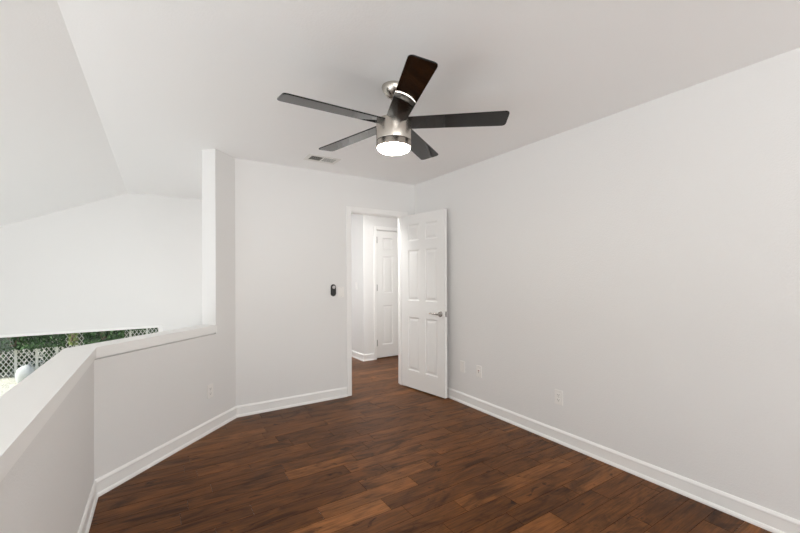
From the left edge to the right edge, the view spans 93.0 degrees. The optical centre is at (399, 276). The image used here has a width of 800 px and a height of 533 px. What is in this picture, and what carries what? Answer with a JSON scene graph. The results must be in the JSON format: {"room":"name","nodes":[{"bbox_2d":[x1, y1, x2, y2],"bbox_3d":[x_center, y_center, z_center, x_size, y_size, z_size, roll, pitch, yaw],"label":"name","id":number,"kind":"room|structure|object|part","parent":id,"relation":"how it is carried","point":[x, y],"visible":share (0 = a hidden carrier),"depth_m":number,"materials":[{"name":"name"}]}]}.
{"room":"loft room","nodes":[
{"label":"loft room","id":0,"kind":"room"},
{"bbox_2d":[0,361,93,532],"bbox_3d":[-0.252,0.919,-0.344,0.138,0.834,6.294,0,0,-32],"label":"wall","id":1,"kind":"structure","parent":0,"point":[47,489],"depth_m":1.46,"materials":[{"name":"white paint"}]},
{"bbox_2d":[78,480,97,532],"bbox_3d":[-0.168,1.283,-0.326,0.020,0.106,6.237,0,0,-32],"label":"baseboard","id":2,"kind":"structure","parent":1,"relation":"attached to","point":[88,514],"depth_m":2.07,"materials":[{"name":"white paint"}]},
{"bbox_2d":[0,325,216,481],"bbox_3d":[-0.446,0.458,0.047,0.836,0.063,7.146,0,0,-26],"label":"trim","id":3,"kind":"structure","parent":1,"relation":"attached to","point":[27,406],"depth_m":1.49,"materials":[{"name":"white paint"}]},
{"bbox_2d":[0,0,126,226],"bbox_3d":[-2.550,-0.433,0.143,3.455,1.674,9.820,0,0,-32],"label":"ceiling","id":4,"kind":"structure","parent":0,"point":[56,154],"depth_m":2.52,"materials":[{"name":"white paint"}]},
{"bbox_2d":[0,193,201,334],"bbox_3d":[-4.613,0.971,4.559,4.410,4.165,0.150,0,0,-32],"label":"wall","id":5,"kind":"structure","parent":0,"point":[127,259],"depth_m":4.96,"materials":[{"name":"white paint"}]},
{"bbox_2d":[0,325,162,337],"bbox_3d":[-4.661,1.380,4.490,3.152,1.388,0.112,0,0,-32],"label":"window","id":6,"kind":"structure","parent":5,"relation":"in","point":[160,327],"depth_m":4.82,"materials":[{"name":"white paint"}]},
{"bbox_2d":[94,149,235,479],"bbox_3d":[-1.776,0.110,2.981,0.138,2.465,1.481,0,0,13],"label":"wall","id":7,"kind":"structure","parent":0,"point":[145,399],"depth_m":3.02,"materials":[{"name":"white paint"}]},
{"bbox_2d":[96,333,213,358],"bbox_3d":[-0.443,0.496,0.041,0.783,0.013,7.125,0,0,-26],"label":"trim","id":8,"kind":"structure","parent":7,"relation":"attached to","point":[211,333],"depth_m":2.70,"materials":[{"name":"white paint"}]},
{"bbox_2d":[95,406,236,496],"bbox_3d":[-1.697,1.289,2.952,0.020,0.106,1.342,0,0,13],"label":"baseboard","id":9,"kind":"structure","parent":7,"relation":"attached to","point":[109,481],"depth_m":2.74,"materials":[{"name":"white paint"}]},
{"bbox_2d":[207,383,212,398],"bbox_3d":[-1.634,0.990,3.269,0.008,0.116,0.072,0,0,12],"label":"wall outlet","id":10,"kind":"object","parent":7,"relation":"attached to","point":[210,386],"visible":1,"depth_m":3.26,"materials":[{"name":"white plastic"}]},
{"bbox_2d":[235,158,414,405],"bbox_3d":[-0.720,0.105,4.217,2.079,2.465,0.115,0,0,-32],"label":"wall","id":11,"kind":"structure","parent":0,"point":[291,332],"depth_m":3.90,"materials":[{"name":"white paint"}]},
{"bbox_2d":[236,387,346,417],"bbox_3d":[-1.072,1.286,3.909,1.147,0.106,0.020,0,0,-32],"label":"baseboard","id":12,"kind":"structure","parent":11,"relation":"attached to","point":[298,400],"depth_m":3.87,"materials":[{"name":"white paint"}]},
{"bbox_2d":[331,284,335,295],"bbox_3d":[-0.723,0.155,4.132,0.056,0.132,0.024,0,0,-32],"label":"remote","id":13,"kind":"object","parent":11,"relation":"attached to","point":[333,287],"visible":1,"depth_m":4.12,"materials":[{"name":"black plastic"}]},
{"bbox_2d":[338,287,343,296],"bbox_3d":[-0.650,0.176,4.188,0.072,0.116,0.008,0,0,-32],"label":"light switch","id":14,"kind":"object","parent":11,"relation":"attached to","point":[340,289],"visible":1,"depth_m":4.18,"materials":[{"name":"white plastic"}]},
{"bbox_2d":[346,206,407,395],"bbox_3d":[-0.281,0.278,4.490,0.815,2.117,0.132,0,0,-32],"label":"trim","id":15,"kind":"structure","parent":11,"relation":"attached to","point":[350,210],"depth_m":4.32,"materials":[{"name":"white paint"}]},
{"bbox_2d":[402,209,446,397],"bbox_3d":[0.248,0.297,4.351,0.104,2.045,0.719,0,0,-41],"label":"door","id":16,"kind":"structure","parent":11,"relation":"in","point":[424,235],"depth_m":4.32,"materials":[{"name":"white paint"}]},
{"bbox_2d":[351,214,359,352],"bbox_3d":[-1.157,0.107,6.996,0.120,2.465,2.115,0,0,-32],"label":"wall","id":17,"kind":"structure","parent":0,"point":[355,219],"depth_m":6.21,"materials":[{"name":"white paint"}]},
{"bbox_2d":[352,350,363,360],"bbox_3d":[-1.174,1.287,6.899,0.020,0.106,2.255,0,0,-32],"label":"baseboard","id":18,"kind":"structure","parent":17,"relation":"attached to","point":[357,355],"depth_m":6.13,"materials":[{"name":"white paint"}]},
{"bbox_2d":[360,215,397,353],"bbox_3d":[-0.026,0.103,6.391,1.378,2.465,0.120,0,0,-32],"label":"wall","id":19,"kind":"structure","parent":0,"point":[367,223],"depth_m":6.03,"materials":[{"name":"white paint"}]},
{"bbox_2d":[363,353,373,360],"bbox_3d":[-0.498,1.284,6.005,0.198,0.106,0.020,0,0,-32],"label":"baseboard","id":20,"kind":"structure","parent":19,"relation":"attached to","point":[366,357],"depth_m":6.00,"materials":[{"name":"white paint"}]},
{"bbox_2d":[374,226,397,359],"bbox_3d":[-0.104,0.268,6.336,0.820,2.135,0.137,0,0,-32],"label":"trim","id":21,"kind":"structure","parent":19,"relation":"attached to","point":[376,228],"depth_m":6.07,"materials":[{"name":"white paint"}]},
{"bbox_2d":[377,230,397,357],"bbox_3d":[-0.089,0.290,6.306,0.709,2.055,0.046,0,0,-32],"label":"door","id":22,"kind":"structure","parent":19,"relation":"in","point":[387,241],"depth_m":6.22,"materials":[{"name":"white paint"}]},
{"bbox_2d":[57,0,799,199],"bbox_3d":[0.429,-1.207,2.814,4.445,0.150,11.120,0,0,-32],"label":"ceiling","id":23,"kind":"structure","parent":0,"point":[169,82],"depth_m":2.04,"materials":[{"name":"white paint"}]},
{"bbox_2d":[303,154,340,164],"bbox_3d":[-0.749,-1.123,3.656,0.315,0.006,0.190,0,0,-32],"label":"ceiling vent","id":24,"kind":"object","parent":23,"relation":"in","point":[311,157],"visible":1,"depth_m":3.65,"materials":[{"name":"white metal"}]},
{"bbox_2d":[277,55,509,159],"bbox_3d":[-0.076,-0.930,2.247,1.247,0.398,1.292,0,0,-32],"label":"ceiling fan","id":25,"kind":"object","parent":23,"relation":"hanging from","point":[393,131],"visible":1,"depth_m":2.17,"materials":[{"name":"silver metal"}]},
{"bbox_3d":[-0.364,-0.911,2.072,0.577,0.007,0.137,0,8,-30],"label":"blade","id":26,"kind":"part","parent":25,"relation":"part of","materials":[{"name":"black wood"}]},
{"bbox_3d":[-0.319,-0.902,2.513,0.577,0.007,0.137,-1,8,42],"label":"blade","id":27,"kind":"part","parent":25,"relation":"part of","materials":[{"name":"black wood"}]},
{"bbox_3d":[0.042,-0.916,1.893,0.137,0.007,0.577,10,-3,-12],"label":"blade","id":28,"kind":"part","parent":25,"relation":"part of","materials":[{"name":"black wood"}]},
{"bbox_3d":[0.114,-0.902,2.607,0.137,0.007,0.577,-11,-5,23],"label":"blade","id":29,"kind":"part","parent":25,"relation":"part of","materials":[{"name":"black wood"}]},
{"bbox_3d":[0.337,-0.911,2.224,0.577,0.007,0.137,0,-11,6],"label":"blade","id":30,"kind":"part","parent":25,"relation":"part of","materials":[{"name":"black wood"}]},
{"bbox_2d":[89,355,771,532],"bbox_3d":[0.424,1.458,2.768,4.520,0.250,11.250,0,0,-32],"label":"floor","id":31,"kind":"structure","parent":0,"point":[388,456],"depth_m":2.45,"materials":[{"name":"brown wood"}]},
{"bbox_2d":[415,48,799,520],"bbox_3d":[2.170,0.094,1.726,0.120,2.465,7.421,0,0,-32],"label":"wall","id":32,"kind":"structure","parent":0,"point":[640,264],"depth_m":2.44,"materials":[{"name":"white paint"}]},
{"bbox_2d":[460,360,464,372],"bbox_3d":[0.656,0.950,3.990,0.006,0.116,0.072,0,0,-32],"label":"wall plate","id":33,"kind":"object","parent":32,"relation":"attached to","point":[462,363],"visible":1,"depth_m":3.99,"materials":[{"name":"white plastic"}]},
{"bbox_2d":[476,365,481,377],"bbox_3d":[0.787,0.951,3.783,0.009,0.116,0.072,0,0,-32],"label":"jack plate","id":34,"kind":"object","parent":32,"relation":"attached to","point":[478,368],"visible":1,"depth_m":3.78,"materials":[{"name":"white plastic"}]},
{"bbox_2d":[555,389,562,405],"bbox_3d":[1.266,0.968,3.030,0.008,0.116,0.072,0,0,-32],"label":"wall outlet","id":35,"kind":"object","parent":32,"relation":"attached to","point":[558,394],"visible":1,"depth_m":3.03,"materials":[{"name":"white plastic"}]},
{"bbox_2d":[447,387,799,532],"bbox_3d":[2.114,1.274,1.691,0.020,0.106,7.186,0,0,-32],"label":"baseboard","id":36,"kind":"structure","parent":32,"relation":"attached to","point":[772,521],"depth_m":2.46,"materials":[{"name":"white paint"}]},
{"label":"outside","id":37,"kind":"structure","parent":0,"visible":0},
{"bbox_2d":[0,344,81,396],"bbox_3d":[-6.730,2.232,8.720,16.000,0.260,9.050,0,0,-32],"label":"ground","id":38,"kind":"structure","parent":37,"point":[6,383],"depth_m":7.59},
{"bbox_2d":[0,338,42,375],"bbox_3d":[-8.755,1.033,8.356,1.228,2.241,1.229,0,0,-32],"label":"shrub","id":39,"kind":"object","parent":38,"relation":"on","point":[26,350],"visible":0.1,"depth_m":8.30,"materials":[{"name":"green plant"}]},
{"bbox_3d":[-8.766,1.355,8.349,0.564,1.516,0.639,0,0,-15],"label":"stem","id":40,"kind":"part","parent":39,"relation":"part of","materials":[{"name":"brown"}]},
{"bbox_2d":[15,365,34,383],"bbox_3d":[-7.428,1.948,7.535,0.296,0.368,0.292,0,0,-32],"label":"boulder","id":41,"kind":"object","parent":38,"relation":"on","point":[21,373],"visible":0.64,"depth_m":7.43,"materials":[{"name":"stone"}]},
{"bbox_2d":[38,333,97,366],"bbox_3d":[-7.768,1.118,9.046,1.223,2.065,1.206,0,0,-32],"label":"shrub","id":42,"kind":"object","parent":38,"relation":"on","point":[79,336],"visible":0.05,"depth_m":8.68,"materials":[{"name":"green plant"}]},
{"bbox_2d":[0,328,157,376],"bbox_3d":[-7.224,1.504,8.434,11.176,1.200,0.065,0,0,-32],"label":"lattice fence","id":43,"kind":"object","parent":38,"relation":"on","point":[36,350],"visible":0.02,"depth_m":8.07,"materials":[{"name":"white wood"}]},
{"bbox_3d":[-8.008,1.517,7.911,0.044,1.180,0.026,0,0,-32],"label":"post","id":44,"kind":"part","parent":43,"relation":"part of","materials":[{"name":"white wood"}]},
{"bbox_2d":[0,334,66,352],"bbox_3d":[-7.897,1.056,7.750,1.691,0.996,0.300,0,0,-32],"label":"vine","id":45,"kind":"object","parent":43,"relation":"hanging from","point":[7,344],"visible":0.3,"depth_m":7.87,"materials":[{"name":"green plant"}]},
{"bbox_3d":[-7.922,1.156,7.734,0.902,0.565,0.142,0,0,-32],"label":"stem","id":46,"kind":"part","parent":45,"relation":"part of","materials":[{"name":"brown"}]},
{"bbox_3d":[-7.734,1.516,8.086,0.044,1.180,0.026,0,0,-32],"label":"post","id":47,"kind":"part","parent":43,"relation":"part of","materials":[{"name":"white wood"}]},
{"bbox_2d":[67,333,79,345],"bbox_3d":[-7.069,1.167,8.211,0.204,0.697,0.183,0,0,-32],"label":"vine","id":48,"kind":"object","parent":43,"relation":"attached to","point":[72,336],"visible":0.48,"depth_m":8.18,"materials":[{"name":"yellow plant"}]},
{"bbox_2d":[82,330,124,344],"bbox_3d":[-6.648,1.055,8.544,0.817,1.000,0.312,0,0,-32],"label":"vine","id":49,"kind":"object","parent":43,"relation":"attached to","point":[103,336],"visible":0.34,"depth_m":8.49,"materials":[{"name":"green plant"}]},
{"bbox_3d":[-6.645,1.148,8.544,0.439,0.556,0.141,0,0,-32],"label":"stem","id":50,"kind":"part","parent":49,"relation":"part of","materials":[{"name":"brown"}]},
{"bbox_2d":[124,328,157,337],"bbox_3d":[-6.737,1.061,9.648,1.230,2.152,1.213,0,0,-32],"label":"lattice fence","id":51,"kind":"object","parent":38,"relation":"on","point":[154,330],"visible":0.02,"depth_m":9.51,"materials":[{"name":"white wood"}]}
]}

